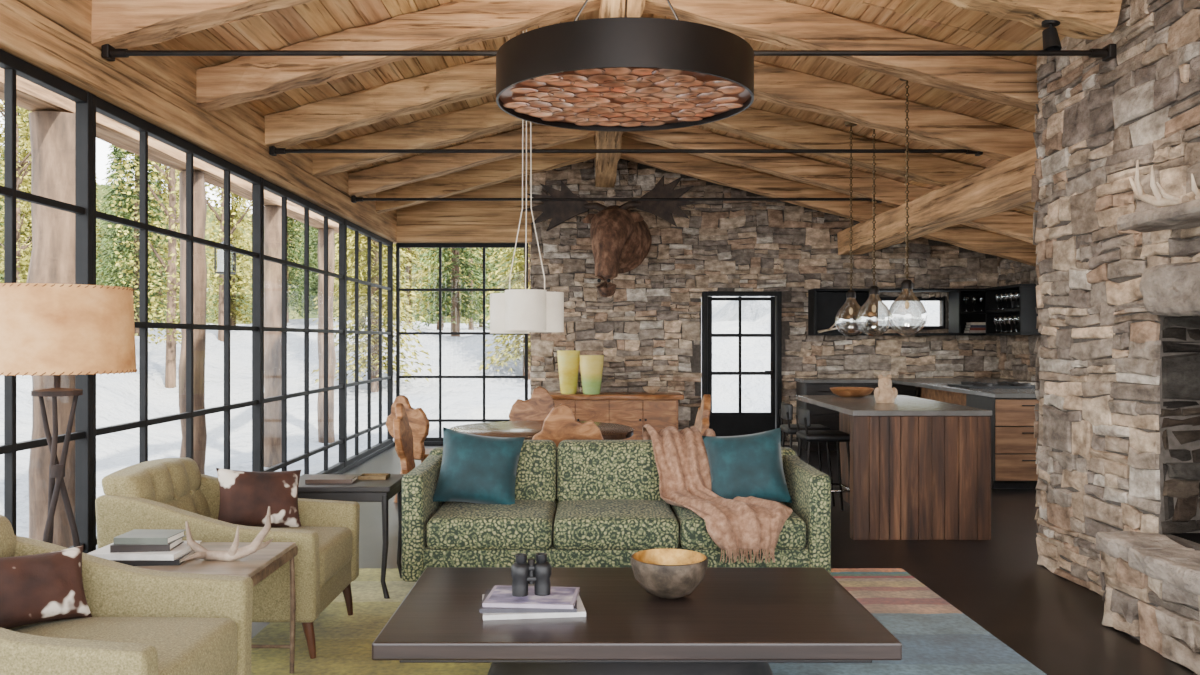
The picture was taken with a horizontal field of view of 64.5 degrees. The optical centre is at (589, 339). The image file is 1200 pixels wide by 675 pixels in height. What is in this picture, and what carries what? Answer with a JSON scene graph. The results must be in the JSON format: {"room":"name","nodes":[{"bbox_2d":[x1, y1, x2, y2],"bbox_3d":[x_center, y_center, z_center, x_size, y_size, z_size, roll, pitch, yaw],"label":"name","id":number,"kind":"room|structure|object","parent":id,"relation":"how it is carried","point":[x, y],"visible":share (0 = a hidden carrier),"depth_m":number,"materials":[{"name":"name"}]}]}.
{"room":"living room","nodes":[
{"label":"living room","id":0,"kind":"room"},
{"bbox_2d":[332,442,394,473],"bbox_3d":[-2.680,1.395,5.800,0.120,0.050,14.000,0,0,0],"label":"wall","id":1,"kind":"structure","parent":0,"point":[373,454],"depth_m":11.02,"materials":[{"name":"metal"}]},
{"bbox_2d":[0,49,91,553],"bbox_3d":[-2.680,0.035,3.735,0.070,2.690,2.630,0,0,0],"label":"window","id":2,"kind":"structure","parent":1,"relation":"in","point":[13,66],"depth_m":4.67,"materials":[{"name":"black metal"}]},
{"bbox_2d":[92,94,261,550],"bbox_3d":[-2.680,0.035,6.360,0.070,2.690,2.620,0,0,0],"label":"window","id":3,"kind":"structure","parent":1,"relation":"in","point":[145,129],"depth_m":6.34,"materials":[{"name":"black metal"}]},
{"bbox_2d":[262,178,345,473],"bbox_3d":[-2.680,0.035,8.985,0.070,2.690,2.630,0,0,0],"label":"window","id":4,"kind":"structure","parent":1,"relation":"in","point":[268,186],"depth_m":8.97,"materials":[{"name":"black metal"}]},
{"bbox_2d":[346,220,392,465],"bbox_3d":[-2.680,0.035,11.530,0.070,2.690,2.460,0,0,0],"label":"window","id":5,"kind":"structure","parent":1,"relation":"in","point":[358,230],"depth_m":11.51,"materials":[{"name":"black metal"}]},
{"bbox_2d":[162,0,1065,234],"bbox_3d":[1.350,-1.879,5.950,9.100,1.602,14.300,0,0,0],"label":"ceiling","id":6,"kind":"structure","parent":0,"point":[936,20],"depth_m":7.17,"materials":[{"name":"brown wood"}]},
{"bbox_2d":[0,0,396,241],"bbox_3d":[-2.720,-1.573,5.800,0.260,0.515,14.000,0,0,0],"label":"trim","id":7,"kind":"structure","parent":6,"relation":"attached to","point":[53,36],"depth_m":5.80,"materials":[{"name":"wood"}]},
{"bbox_2d":[90,0,315,48],"bbox_3d":[-1.396,-1.978,5.050,2.971,0.980,0.245,0,0,0],"label":"rafter","id":8,"kind":"object","parent":6,"relation":"attached to","point":[120,24],"visible":0.69,"depth_m":4.95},
{"bbox_2d":[101,44,1115,60],"bbox_3d":[0.100,-1.528,5.050,5.360,0.075,0.080,0,0,0],"label":"rod","id":9,"kind":"object","parent":8,"relation":"attached to","point":[1107,53],"visible":0.96,"depth_m":5.04,"materials":[{"name":"metal"}]},
{"bbox_2d":[265,56,495,149],"bbox_3d":[-1.397,-1.979,7.669,2.967,0.991,0.245,0,0,0],"label":"rafter","id":10,"kind":"object","parent":6,"relation":"attached to","point":[325,118],"visible":0.66,"depth_m":7.56,"materials":[{"name":"wood"}]},
{"bbox_2d":[194,0,600,111],"bbox_3d":[-1.395,-1.987,6.360,2.967,0.971,0.244,0,0,0],"label":"rafter","id":11,"kind":"object","parent":6,"relation":"attached to","point":[458,23],"visible":0.83,"depth_m":6.25,"materials":[{"name":"wood"}]},
{"bbox_2d":[312,101,531,176],"bbox_3d":[-1.395,-1.975,8.980,2.972,0.988,0.245,0,0,0],"label":"rafter","id":12,"kind":"object","parent":6,"relation":"attached to","point":[486,118],"visible":0.62,"depth_m":8.87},
{"bbox_2d":[348,124,595,196],"bbox_3d":[-1.394,-1.986,10.299,2.968,0.979,0.244,0,0,0],"label":"rafter","id":13,"kind":"object","parent":6,"relation":"attached to","point":[383,177],"visible":0.73,"depth_m":10.19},
{"bbox_2d":[376,136,595,213],"bbox_3d":[-1.396,-1.988,11.601,2.966,0.982,0.243,0,0,0],"label":"rafter","id":14,"kind":"object","parent":6,"relation":"attached to","point":[492,173],"visible":0.73,"depth_m":11.49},
{"bbox_2d":[490,30,563,333],"bbox_3d":[-0.480,-1.197,7.147,0.560,2.293,0.445,0,0,0],"label":"pendant lamp","id":15,"kind":"object","parent":6,"relation":"hanging from","point":[514,311],"visible":0.98,"depth_m":7.08,"materials":[{"name":"white fabric"}]},
{"bbox_2d":[622,126,1032,242],"bbox_3d":[2.920,-1.682,10.300,5.220,1.578,0.245,0,0,0],"label":"rafter","id":16,"kind":"object","parent":6,"relation":"attached to","point":[891,192],"visible":0.61,"depth_m":10.19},
{"bbox_2d":[351,195,881,202],"bbox_3d":[0.290,-1.528,10.300,5.740,0.075,0.080,0,0,0],"label":"rod","id":17,"kind":"object","parent":16,"relation":"attached to","point":[354,199],"visible":0.88,"depth_m":10.29,"materials":[{"name":"metal"}]},
{"bbox_2d":[620,136,1036,266],"bbox_3d":[2.921,-1.689,11.600,5.220,1.574,0.246,0,0,0],"label":"rafter","id":18,"kind":"object","parent":6,"relation":"attached to","point":[760,183],"visible":0.73,"depth_m":11.49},
{"bbox_2d":[643,0,1040,112],"bbox_3d":[2.919,-1.684,6.360,5.222,1.575,0.246,0,0,0],"label":"rafter","id":19,"kind":"object","parent":6,"relation":"attached to","point":[787,25],"visible":0.61,"depth_m":6.25,"materials":[{"name":"wood"}]},
{"bbox_2d":[835,122,866,336],"bbox_3d":[2.350,-0.993,8.550,0.280,1.926,0.280,0,0,0],"label":"pendant lamp","id":20,"kind":"object","parent":6,"relation":"hanging from","point":[850,294],"visible":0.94,"depth_m":8.54,"materials":[{"name":"clear glass"}]},
{"bbox_2d":[701,107,1037,211],"bbox_3d":[2.920,-1.685,8.980,5.221,1.571,0.245,0,0,0],"label":"rafter","id":21,"kind":"object","parent":6,"relation":"attached to","point":[789,132],"visible":0.38,"depth_m":8.87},
{"bbox_2d":[595,0,644,187],"bbox_3d":[0.200,-2.210,5.850,0.286,0.366,13.700,0,0,0],"label":"ridge beam","id":22,"kind":"structure","parent":21,"relation":"attached to","point":[606,163],"depth_m":9.76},
{"bbox_2d":[496,0,753,131],"bbox_3d":[0.170,-1.607,4.700,1.263,0.874,1.263,0,0,-9],"label":"drum chandelier","id":23,"kind":"object","parent":22,"relation":"hanging from","point":[618,74],"visible":1,"depth_m":4.33,"materials":[{"name":"brown metal"}]},
{"bbox_2d":[857,129,889,335],"bbox_3d":[2.350,-0.993,7.860,0.280,1.926,0.280,0,0,0],"label":"pendant lamp","id":24,"kind":"object","parent":6,"relation":"hanging from","point":[873,290],"visible":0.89,"depth_m":7.85,"materials":[{"name":"clear glass"}]},
{"bbox_2d":[754,61,1035,160],"bbox_3d":[2.921,-1.692,7.670,5.221,1.570,0.245,0,0,0],"label":"rafter","id":25,"kind":"object","parent":6,"relation":"attached to","point":[775,84],"visible":0.42,"depth_m":7.56,"materials":[{"name":"wood"}]},
{"bbox_2d":[269,146,982,155],"bbox_3d":[0.290,-1.528,7.670,5.740,0.075,0.080,0,0,0],"label":"rod","id":26,"kind":"object","parent":25,"relation":"attached to","point":[273,151],"visible":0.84,"depth_m":7.66,"materials":[{"name":"metal"}]},
{"bbox_2d":[887,78,926,335],"bbox_3d":[2.350,-0.993,7.040,0.280,1.926,0.280,0,0,0],"label":"pendant lamp","id":27,"kind":"object","parent":6,"relation":"hanging from","point":[907,284],"visible":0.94,"depth_m":7.03,"materials":[{"name":"clear glass"}]},
{"bbox_2d":[941,0,1121,39],"bbox_3d":[1.551,-2.038,5.050,2.481,0.863,0.245,0,0,0],"label":"rafter","id":28,"kind":"object","parent":6,"relation":"attached to","point":[1078,19],"visible":0.95,"depth_m":4.96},
{"bbox_2d":[251,445,1196,674],"bbox_3d":[1.460,1.520,5.900,8.480,0.200,14.200,0,0,0],"label":"floor","id":29,"kind":"structure","parent":0,"point":[1054,622],"depth_m":5.68,"materials":[{"name":"wood"}]},
{"bbox_2d":[0,283,136,546],"bbox_3d":[-2.120,0.605,3.780,0.577,1.634,0.577,0,0,36],"label":"floor lamp","id":30,"kind":"object","parent":29,"relation":"on","point":[57,330],"visible":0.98,"depth_m":3.58,"materials":[{"name":"brown"}]},
{"bbox_2d":[31,375,82,396],"bbox_3d":[-2.120,0.150,3.780,0.180,0.140,0.176,0,0,0],"label":"tripod top","id":31,"kind":"object","parent":30,"relation":"attached to","point":[57,390],"depth_m":3.73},
{"bbox_2d":[135,542,297,673],"bbox_3d":[-1.600,1.140,3.765,0.710,0.560,0.570,0,0,0],"label":"end table","id":32,"kind":"object","parent":29,"relation":"on","point":[258,565],"visible":0.35,"depth_m":3.74,"materials":[{"name":"wood"}]},
{"bbox_2d":[111,550,195,565],"bbox_3d":[-1.760,0.849,3.740,0.360,0.022,0.260,0,0,-6],"label":"book","id":33,"kind":"object","parent":32,"relation":"on","point":[178,561],"visible":0.34,"depth_m":3.62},
{"bbox_2d":[87,541,201,559],"bbox_3d":[-1.750,0.827,3.740,0.340,0.022,0.250,0,0,1],"label":"book","id":34,"kind":"object","parent":33,"relation":"on","point":[182,549],"visible":0.55,"depth_m":3.63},
{"bbox_2d":[110,538,183,552],"bbox_3d":[-1.740,0.802,3.740,0.220,0.028,0.170,0,0,-6],"label":"book","id":35,"kind":"object","parent":34,"relation":"on","point":[114,548],"visible":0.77,"depth_m":3.66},
{"bbox_2d":[114,529,185,544],"bbox_3d":[-1.730,0.775,3.740,0.210,0.026,0.160,0,0,1],"label":"book","id":36,"kind":"object","parent":35,"relation":"on","point":[136,536],"visible":0.93,"depth_m":3.68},
{"bbox_2d":[182,506,272,560],"bbox_3d":[-1.420,0.762,3.719,0.331,0.203,0.160,0,0,-14],"label":"antler mount","id":37,"kind":"object","parent":32,"relation":"on","point":[234,553],"visible":1,"depth_m":3.70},
{"bbox_2d":[298,474,405,598],"bbox_3d":[-1.400,1.112,5.420,0.620,0.624,0.500,0,0,0],"label":"side table","id":38,"kind":"object","parent":29,"relation":"on","point":[381,491],"visible":0.47,"depth_m":5.19,"materials":[{"name":"black wood"}]},
{"bbox_2d":[393,403,414,473],"bbox_3d":[-1.186,0.949,7.100,0.543,0.951,0.456,0,0,0],"label":"dining chair","id":39,"kind":"object","parent":29,"relation":"on","point":[403,436],"visible":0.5,"depth_m":7.01,"materials":[{"name":"brown wood"}]},
{"bbox_2d":[386,395,432,502],"bbox_3d":[-1.472,0.949,8.360,0.456,0.951,0.543,0,0,29],"label":"dining chair","id":40,"kind":"object","parent":29,"relation":"on","point":[418,421],"visible":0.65,"depth_m":8.12,"materials":[{"name":"brown wood"}]},
{"bbox_2d":[509,386,554,420],"bbox_3d":[-0.455,0.918,8.198,0.486,1.012,0.578,0,0,-6],"label":"dining chair","id":41,"kind":"object","parent":29,"relation":"on","point":[540,404],"visible":0.3,"depth_m":8.40,"materials":[{"name":"brown wood"}]},
{"bbox_2d":[450,420,633,439],"bbox_3d":[-0.370,1.044,7.200,1.400,0.752,1.400,0,0,0],"label":"dining table","id":42,"kind":"object","parent":29,"relation":"on","point":[511,429],"visible":0.25,"depth_m":7.09,"materials":[{"name":"wood"}]},
{"bbox_2d":[532,404,603,446],"bbox_3d":[-0.166,0.918,6.391,0.486,1.012,0.578,0,0,-5],"label":"dining chair","id":43,"kind":"object","parent":29,"relation":"on","point":[560,424],"visible":0.26,"depth_m":6.12,"materials":[{"name":"brown wood"}]},
{"bbox_2d":[549,392,683,439],"bbox_3d":[0.250,1.059,12.370,1.900,0.722,0.600,0,0,0],"label":"sideboard","id":44,"kind":"object","parent":29,"relation":"on","point":[659,410],"visible":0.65,"depth_m":12.13,"materials":[{"name":"brown wood"}]},
{"bbox_2d":[557,350,579,393],"bbox_3d":[-0.280,0.418,12.400,0.300,0.560,0.300,0,0,0],"label":"vase","id":45,"kind":"object","parent":44,"relation":"on","point":[568,360],"visible":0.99,"depth_m":12.29,"materials":[{"name":"yellow glass"}]},
{"bbox_2d":[579,355,603,393],"bbox_3d":[0.020,0.448,12.280,0.320,0.500,0.320,0,0,0],"label":"vase","id":46,"kind":"object","parent":44,"relation":"on","point":[591,366],"visible":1,"depth_m":12.16,"materials":[{"name":"yellow glass"}]},
{"bbox_2d":[251,568,1046,674],"bbox_3d":[0.165,1.416,4.090,3.530,0.008,3.570,0,0,0],"label":"area rug","id":47,"kind":"object","parent":29,"relation":"on","point":[935,637],"visible":0.38,"depth_m":4.46,"materials":[{"name":"fabric"}]},
{"bbox_2d":[0,515,252,674],"bbox_3d":[-1.686,1.000,2.980,0.971,0.827,0.851,0,0,0],"label":"armchair","id":48,"kind":"object","parent":47,"relation":"on","point":[142,621],"visible":0.79,"depth_m":3.13,"materials":[{"name":"beige fabric"}]},
{"bbox_2d":[0,545,91,628],"bbox_3d":[-1.835,0.820,3.136,0.167,0.246,0.349,0,0,40],"label":"throw pillow","id":49,"kind":"object","parent":48,"relation":"on","point":[36,588],"visible":1,"depth_m":3.10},
{"bbox_2d":[10,617,236,674],"bbox_3d":[-1.560,1.024,2.980,0.720,0.205,0.570,0,0,0],"label":"seat cushion","id":50,"kind":"object","parent":48,"relation":"on","point":[184,645],"depth_m":3.04,"materials":[{"name":"fabric"}]},
{"bbox_2d":[95,458,359,658],"bbox_3d":[-1.686,1.000,4.550,0.971,0.827,0.851,0,0,0],"label":"armchair","id":51,"kind":"object","parent":47,"relation":"on","point":[165,493],"visible":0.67,"depth_m":4.20,"materials":[{"name":"beige fabric"}]},
{"bbox_2d":[216,468,300,527],"bbox_3d":[-1.638,0.790,4.712,0.444,0.329,0.189,0,0,-33],"label":"throw pillow","id":52,"kind":"object","parent":51,"relation":"on","point":[245,496],"visible":0.94,"depth_m":4.65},
{"bbox_2d":[278,526,351,587],"bbox_3d":[-1.560,1.024,4.550,0.720,0.205,0.570,0,0,0],"label":"seat cushion","id":53,"kind":"object","parent":51,"relation":"on","point":[335,543],"depth_m":4.55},
{"bbox_2d":[402,440,830,581],"bbox_3d":[0.140,1.010,5.512,2.286,0.805,0.964,0,0,0],"label":"sofa","id":54,"kind":"object","parent":47,"relation":"on","point":[579,503],"visible":0.65,"depth_m":5.06,"materials":[{"name":"fabric"}]},
{"bbox_2d":[433,427,524,504],"bbox_3d":[-0.639,0.741,5.460,0.530,0.470,0.242,0,0,-4],"label":"throw pillow","id":55,"kind":"object","parent":54,"relation":"on","point":[479,469],"visible":0.97,"depth_m":5.39,"materials":[{"name":"teal fabric"}]},
{"bbox_2d":[427,499,555,549],"bbox_3d":[-0.538,1.026,5.380,0.672,0.192,0.690,0,0,0],"label":"seat cushion","id":56,"kind":"object","parent":54,"relation":"on","point":[526,524],"depth_m":5.05,"materials":[{"name":"fabric"}]},
{"bbox_2d":[445,440,556,501],"bbox_3d":[-0.538,0.792,5.707,0.672,0.370,0.230,0,0,0],"label":"cushion","id":57,"kind":"object","parent":54,"relation":"on","point":[536,474],"depth_m":5.62,"materials":[{"name":"fabric"}]},
{"bbox_2d":[557,440,663,501],"bbox_3d":[0.140,0.792,5.707,0.672,0.370,0.230,0,0,0],"label":"cushion","id":58,"kind":"object","parent":54,"relation":"on","point":[586,469],"depth_m":5.61,"materials":[{"name":"fabric"}]},
{"bbox_2d":[553,499,678,549],"bbox_3d":[0.140,1.026,5.380,0.672,0.192,0.690,0,0,0],"label":"seat cushion","id":59,"kind":"object","parent":54,"relation":"on","point":[578,524],"depth_m":5.05,"materials":[{"name":"fabric"}]},
{"bbox_2d":[642,424,792,562],"bbox_3d":[0.654,0.839,5.481,0.566,0.643,1.221,0,0,-19],"label":"throw blanket","id":60,"kind":"object","parent":54,"relation":"on","point":[681,458],"visible":0.94,"depth_m":5.22,"materials":[{"name":"fabric"}]},
{"bbox_2d":[671,502,805,549],"bbox_3d":[0.818,1.026,5.380,0.672,0.192,0.690,0,0,0],"label":"seat cushion","id":61,"kind":"object","parent":54,"relation":"on","point":[691,531],"depth_m":5.04,"materials":[{"name":"fabric"}]},
{"bbox_2d":[702,428,791,502],"bbox_3d":[0.897,0.739,5.455,0.504,0.464,0.235,0,0,5],"label":"throw pillow","id":62,"kind":"object","parent":54,"relation":"on","point":[748,465],"visible":0.91,"depth_m":5.39,"materials":[{"name":"teal fabric"}]},
{"bbox_2d":[372,567,901,674],"bbox_3d":[0.155,1.206,3.660,1.754,0.412,1.050,0,0,0],"label":"coffee table","id":63,"kind":"object","parent":47,"relation":"on","point":[737,620],"visible":0.97,"depth_m":3.36,"materials":[{"name":"brown wood"}]},
{"bbox_2d":[482,594,585,619],"bbox_3d":[-0.215,0.991,3.550,0.370,0.018,0.280,0,0,-7],"label":"book","id":64,"kind":"object","parent":63,"relation":"on","point":[581,612],"visible":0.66,"depth_m":3.41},
{"bbox_2d":[480,589,576,612],"bbox_3d":[-0.225,0.975,3.555,0.350,0.014,0.270,0,0,-1],"label":"book","id":65,"kind":"object","parent":64,"relation":"on","point":[482,609],"visible":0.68,"depth_m":3.42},
{"bbox_2d":[483,585,578,608],"bbox_3d":[-0.215,0.961,3.555,0.330,0.015,0.250,0,0,5],"label":"book","id":66,"kind":"object","parent":65,"relation":"on","point":[499,596],"visible":0.94,"depth_m":3.49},
{"bbox_2d":[511,553,550,596],"bbox_3d":[-0.220,0.878,3.560,0.152,0.150,0.068,0,0,-9],"label":"binoculars","id":67,"kind":"object","parent":66,"relation":"on","point":[523,574],"visible":1,"depth_m":3.54,"materials":[{"name":"black rubber"}]},
{"bbox_2d":[487,586,575,603],"bbox_3d":[-0.215,0.954,3.556,0.306,0.001,0.224,0,0,5],"label":"print","id":68,"kind":"object","parent":66,"relation":"on","point":[499,594],"depth_m":3.52},
{"bbox_2d":[630,548,707,598],"bbox_3d":[0.310,0.924,3.720,0.304,0.152,0.304,0,0,0],"label":"decorative bowl","id":69,"kind":"object","parent":63,"relation":"on","point":[665,573],"visible":1,"depth_m":3.63,"materials":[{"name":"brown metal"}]},
{"bbox_2d":[779,402,834,505],"bbox_3d":[1.880,0.986,8.300,0.422,0.871,0.402,0,0,0],"label":"bar stool","id":70,"kind":"object","parent":29,"relation":"on","point":[786,412],"visible":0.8,"depth_m":8.14,"materials":[{"name":"metal"}]},
{"bbox_2d":[795,406,849,510],"bbox_3d":[1.900,0.986,7.720,0.422,0.871,0.402,0,0,0],"label":"bar stool","id":71,"kind":"object","parent":29,"relation":"on","point":[803,418],"visible":0.84,"depth_m":7.57,"materials":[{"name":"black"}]},
{"bbox_2d":[796,382,914,450],"bbox_3d":[3.450,0.985,12.367,1.400,0.870,0.586,0,0,0],"label":"base cabinet","id":72,"kind":"object","parent":29,"relation":"on","point":[826,417],"visible":0.3,"depth_m":12.10,"materials":[{"name":"black wood"}]},
{"bbox_2d":[839,412,990,539],"bbox_3d":[2.360,0.981,7.654,0.977,0.878,1.829,0,0,0],"label":"kitchen island","id":73,"kind":"object","parent":29,"relation":"on","point":[912,477],"visible":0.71,"depth_m":6.74,"materials":[{"name":"brown wood"}]},
{"bbox_2d":[796,395,991,415],"bbox_3d":[2.360,0.520,7.678,0.990,0.040,1.885,0,0,0],"label":"island countertop","id":74,"kind":"structure","parent":73,"relation":"on","point":[903,405],"depth_m":7.14,"materials":[{"name":"stone"}]},
{"bbox_2d":[966,394,1038,488],"bbox_3d":[4.640,0.985,9.337,1.600,0.870,0.726,0,0,0],"label":"base cabinet","id":75,"kind":"object","parent":29,"relation":"on","point":[1013,442],"visible":0.21,"depth_m":9.00,"materials":[{"name":"brown wood"}]},
{"bbox_2d":[892,380,1037,397],"bbox_3d":[4.640,0.526,10.505,1.640,0.043,3.070,0,0,0],"label":"countertop","id":76,"kind":"structure","parent":75,"relation":"on","point":[931,384],"depth_m":9.93,"materials":[{"name":"stone"}]},
{"bbox_2d":[1096,531,1199,674],"bbox_3d":[2.627,1.187,3.571,0.357,0.501,2.374,0,0,0],"label":"hearth","id":77,"kind":"object","parent":29,"relation":"on","point":[1150,582],"visible":1,"depth_m":4.32,"materials":[{"name":"stone"}]},
{"bbox_2d":[529,158,1002,445],"bbox_3d":[2.440,-0.541,12.890,6.520,3.957,0.320,0,0,0],"label":"wall","id":78,"kind":"structure","parent":0,"point":[648,332],"depth_m":12.77,"materials":[{"name":"stone"}]},
{"bbox_2d":[396,243,527,440],"bbox_3d":[-1.730,0.035,12.860,1.780,2.690,0.070,0,0,0],"label":"window","id":79,"kind":"structure","parent":78,"relation":"in","point":[440,246],"depth_m":12.84,"materials":[{"name":"black metal"}]},
{"bbox_2d":[393,175,531,243],"bbox_3d":[-1.760,-1.790,12.840,1.960,0.950,0.240,0,0,0],"label":"trim","id":80,"kind":"structure","parent":78,"relation":"attached to","point":[430,221],"depth_m":12.74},
{"bbox_2d":[523,175,696,296],"bbox_3d":[0.319,-1.310,12.350,2.280,1.540,1.120,0,0,16],"label":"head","id":81,"kind":"object","parent":78,"relation":"attached to","point":[621,239],"visible":0.99,"depth_m":12.06},
{"bbox_2d":[702,291,781,445],"bbox_3d":[2.035,0.385,12.770,1.050,2.070,0.180,0,0,0],"label":"door","id":82,"kind":"structure","parent":78,"relation":"in","point":[738,423],"depth_m":12.75,"materials":[{"name":"black metal"}]},
{"bbox_2d":[808,289,998,335],"bbox_3d":[4.190,-0.365,12.540,2.540,0.610,0.360,0,0,0],"label":"wall shelf","id":83,"kind":"object","parent":78,"relation":"attached to","point":[824,305],"visible":0.66,"depth_m":12.69,"materials":[{"name":"wood"}]},
{"bbox_2d":[998,258,1040,381],"bbox_3d":[5.611,0.121,9.500,0.279,2.643,7.000,0,0,0],"label":"wall","id":84,"kind":"structure","parent":0,"point":[1017,359],"depth_m":12.25,"materials":[{"name":"stone"}]},
{"bbox_2d":[986,284,1040,334],"bbox_3d":[5.293,-0.365,11.800,0.345,0.610,1.000,0,0,0],"label":"wall shelf","id":85,"kind":"object","parent":84,"relation":"attached to","point":[1025,297],"visible":0.78,"depth_m":12.09,"materials":[{"name":"wood"}]},
{"bbox_2d":[1031,0,1199,596],"bbox_3d":[4.253,-0.196,4.112,2.921,3.281,3.856,0,0,0],"label":"wall","id":86,"kind":"structure","parent":0,"point":[1101,456],"depth_m":5.20,"materials":[{"name":"stone"}]},
{"bbox_2d":[837,147,1038,254],"bbox_3d":[3.480,-1.290,9.380,0.360,0.320,6.640,0,0,0],"label":"support beam","id":87,"kind":"structure","parent":86,"relation":"attached to","point":[1005,185],"depth_m":8.75,"materials":[{"name":"wood"}]},
{"bbox_2d":[1117,198,1199,231],"bbox_3d":[2.723,-0.564,3.951,0.342,0.092,1.410,0,0,0],"label":"mantel shelf","id":88,"kind":"object","parent":86,"relation":"attached to","point":[1186,215],"visible":1,"depth_m":4.32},
{"bbox_2d":[1129,160,1199,206],"bbox_3d":[2.605,-0.719,4.157,0.116,0.249,0.836,0,0,-6],"label":"antler mount","id":89,"kind":"object","parent":88,"relation":"on","point":[1160,198],"visible":0.97,"depth_m":4.32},
{"bbox_2d":[1139,261,1199,316],"bbox_3d":[2.795,-0.240,3.973,0.226,0.267,1.447,0,0,0],"label":"lintel stone","id":90,"kind":"object","parent":86,"relation":"attached to","point":[1169,289],"visible":1,"depth_m":4.43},
{"bbox_2d":[1155,316,1199,533],"bbox_3d":[3.029,0.426,4.743,0.378,1.095,0.063,0,0,0],"label":"fireplace","id":91,"kind":"object","parent":86,"relation":"attached to","point":[1180,373],"depth_m":4.74,"materials":[{"name":"stone"}]},
{"label":"outside","id":92,"kind":"structure","parent":0,"visible":0},
{"bbox_2d":[0,296,938,549],"bbox_3d":[-15.000,-0.779,34.000,90.000,5.214,92.000,0,0,0],"label":"snow ground","id":93,"kind":"structure","parent":92,"point":[117,395],"depth_m":19.01,"materials":[{"name":"snow"}]},
{"bbox_2d":[0,100,31,282],"bbox_3d":[-11.501,-2.787,18.988,1.711,6.050,1.709,0,0,0],"label":"tree","id":94,"kind":"object","parent":93,"relation":"on","point":[20,120],"visible":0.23,"depth_m":18.96,"materials":[{"name":"green plant"}]},
{"bbox_2d":[26,111,74,547],"bbox_3d":[-4.302,-0.018,7.671,0.446,3.608,0.430,0,0,0],"label":"porch post","id":95,"kind":"object","parent":93,"relation":"on","point":[52,133],"visible":0.44,"depth_m":7.50,"materials":[{"name":"brown wood"}]},
{"bbox_2d":[0,68,338,232],"bbox_3d":[-4.300,-1.980,9.600,0.325,0.345,13.200,0,0,0],"label":"beam","id":96,"kind":"structure","parent":95,"relation":"on","point":[32,97],"depth_m":9.03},
{"bbox_2d":[96,145,149,288],"bbox_3d":[-18.348,-4.508,37.218,2.700,8.685,2.750,0,0,-36],"label":"pine tree","id":97,"kind":"object","parent":93,"relation":"on","point":[116,150],"visible":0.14,"depth_m":36.96,"materials":[{"name":"green plant"}]},
{"bbox_2d":[96,145,179,335],"bbox_3d":[-11.476,-3.644,24.169,2.506,7.916,2.461,0,0,-14],"label":"pine tree","id":98,"kind":"object","parent":93,"relation":"on","point":[156,217],"visible":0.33,"depth_m":24.01,"materials":[{"name":"green plant"}]},
{"bbox_2d":[108,147,223,387],"bbox_3d":[-8.130,-2.482,18.407,2.128,7.525,2.161,0,0,26],"label":"tree","id":99,"kind":"object","parent":93,"relation":"on","point":[171,335],"visible":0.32,"depth_m":18.32,"materials":[{"name":"green plant"}]},
{"bbox_2d":[178,171,206,473],"bbox_3d":[-4.304,-0.018,10.297,0.299,3.596,0.296,0,0,0],"label":"porch post","id":100,"kind":"object","parent":93,"relation":"on","point":[199,192],"visible":0.69,"depth_m":10.21,"materials":[{"name":"brown wood"}]},
{"bbox_2d":[160,165,251,341],"bbox_3d":[-8.497,-4.159,22.002,2.589,9.157,2.630,0,0,35],"label":"tree","id":101,"kind":"object","parent":93,"relation":"on","point":[220,277],"visible":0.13,"depth_m":21.90,"materials":[{"name":"green plant"}]},
{"bbox_2d":[206,193,251,325],"bbox_3d":[-14.643,-4.087,38.718,2.697,8.459,2.634,0,0,-39],"label":"pine tree","id":102,"kind":"object","parent":93,"relation":"on","point":[235,315],"visible":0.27,"depth_m":38.63,"materials":[{"name":"green plant"}]},
{"bbox_2d":[264,205,281,467],"bbox_3d":[-4.305,-0.018,12.900,0.304,3.593,0.290,0,0,0],"label":"porch post","id":103,"kind":"object","parent":93,"relation":"on","point":[272,213],"visible":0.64,"depth_m":12.79,"materials":[{"name":"brown wood"}]},
{"bbox_2d":[244,216,317,322],"bbox_3d":[-9.253,-4.114,28.830,2.479,7.828,2.434,0,0,-44],"label":"pine tree","id":104,"kind":"object","parent":93,"relation":"on","point":[292,302],"visible":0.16,"depth_m":28.83,"materials":[{"name":"green plant"}]},
{"bbox_2d":[317,228,335,442],"bbox_3d":[-4.300,-0.018,15.502,0.304,3.589,0.297,0,0,0],"label":"porch post","id":105,"kind":"object","parent":93,"relation":"on","point":[331,241],"visible":0.78,"depth_m":15.40,"materials":[{"name":"brown wood"}]},
{"bbox_2d":[311,228,431,391],"bbox_3d":[-4.391,-2.273,19.322,2.342,7.347,2.288,0,0,44],"label":"pine tree","id":106,"kind":"object","parent":93,"relation":"on","point":[362,239],"visible":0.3,"depth_m":19.13,"materials":[{"name":"green plant"}]},
{"bbox_2d":[383,244,436,322],"bbox_3d":[-7.108,-4.673,37.740,2.849,8.936,2.782,0,0,-39],"label":"pine tree","id":107,"kind":"object","parent":93,"relation":"on","point":[408,269],"visible":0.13,"depth_m":37.62,"materials":[{"name":"green plant"}]},
{"bbox_2d":[403,248,477,329],"bbox_3d":[-4.941,-3.717,31.571,2.410,7.561,2.354,0,0,9],"label":"pine tree","id":108,"kind":"object","parent":93,"relation":"on","point":[424,271],"visible":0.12,"depth_m":31.53,"materials":[{"name":"green plant"}]},
{"bbox_2d":[410,248,502,336],"bbox_3d":[-3.360,-3.690,24.025,2.495,7.878,2.449,0,0,37],"label":"pine tree","id":109,"kind":"object","parent":93,"relation":"on","point":[455,279],"visible":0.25,"depth_m":23.88,"materials":[{"name":"green plant"}]},
{"bbox_2d":[479,244,530,379],"bbox_3d":[-1.350,-2.488,21.246,2.313,7.429,2.368,0,0,6],"label":"pine tree","id":110,"kind":"object","parent":93,"relation":"on","point":[519,265],"visible":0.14,"depth_m":21.04,"materials":[{"name":"green plant"}]},
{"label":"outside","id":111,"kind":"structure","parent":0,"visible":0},
{"bbox_2d":[0,175,701,323],"bbox_3d":[-13.717,-4.565,58.726,127.539,13.970,21.949,0,0,-20],"label":"hills","id":112,"kind":"structure","parent":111,"point":[100,192],"depth_m":64.31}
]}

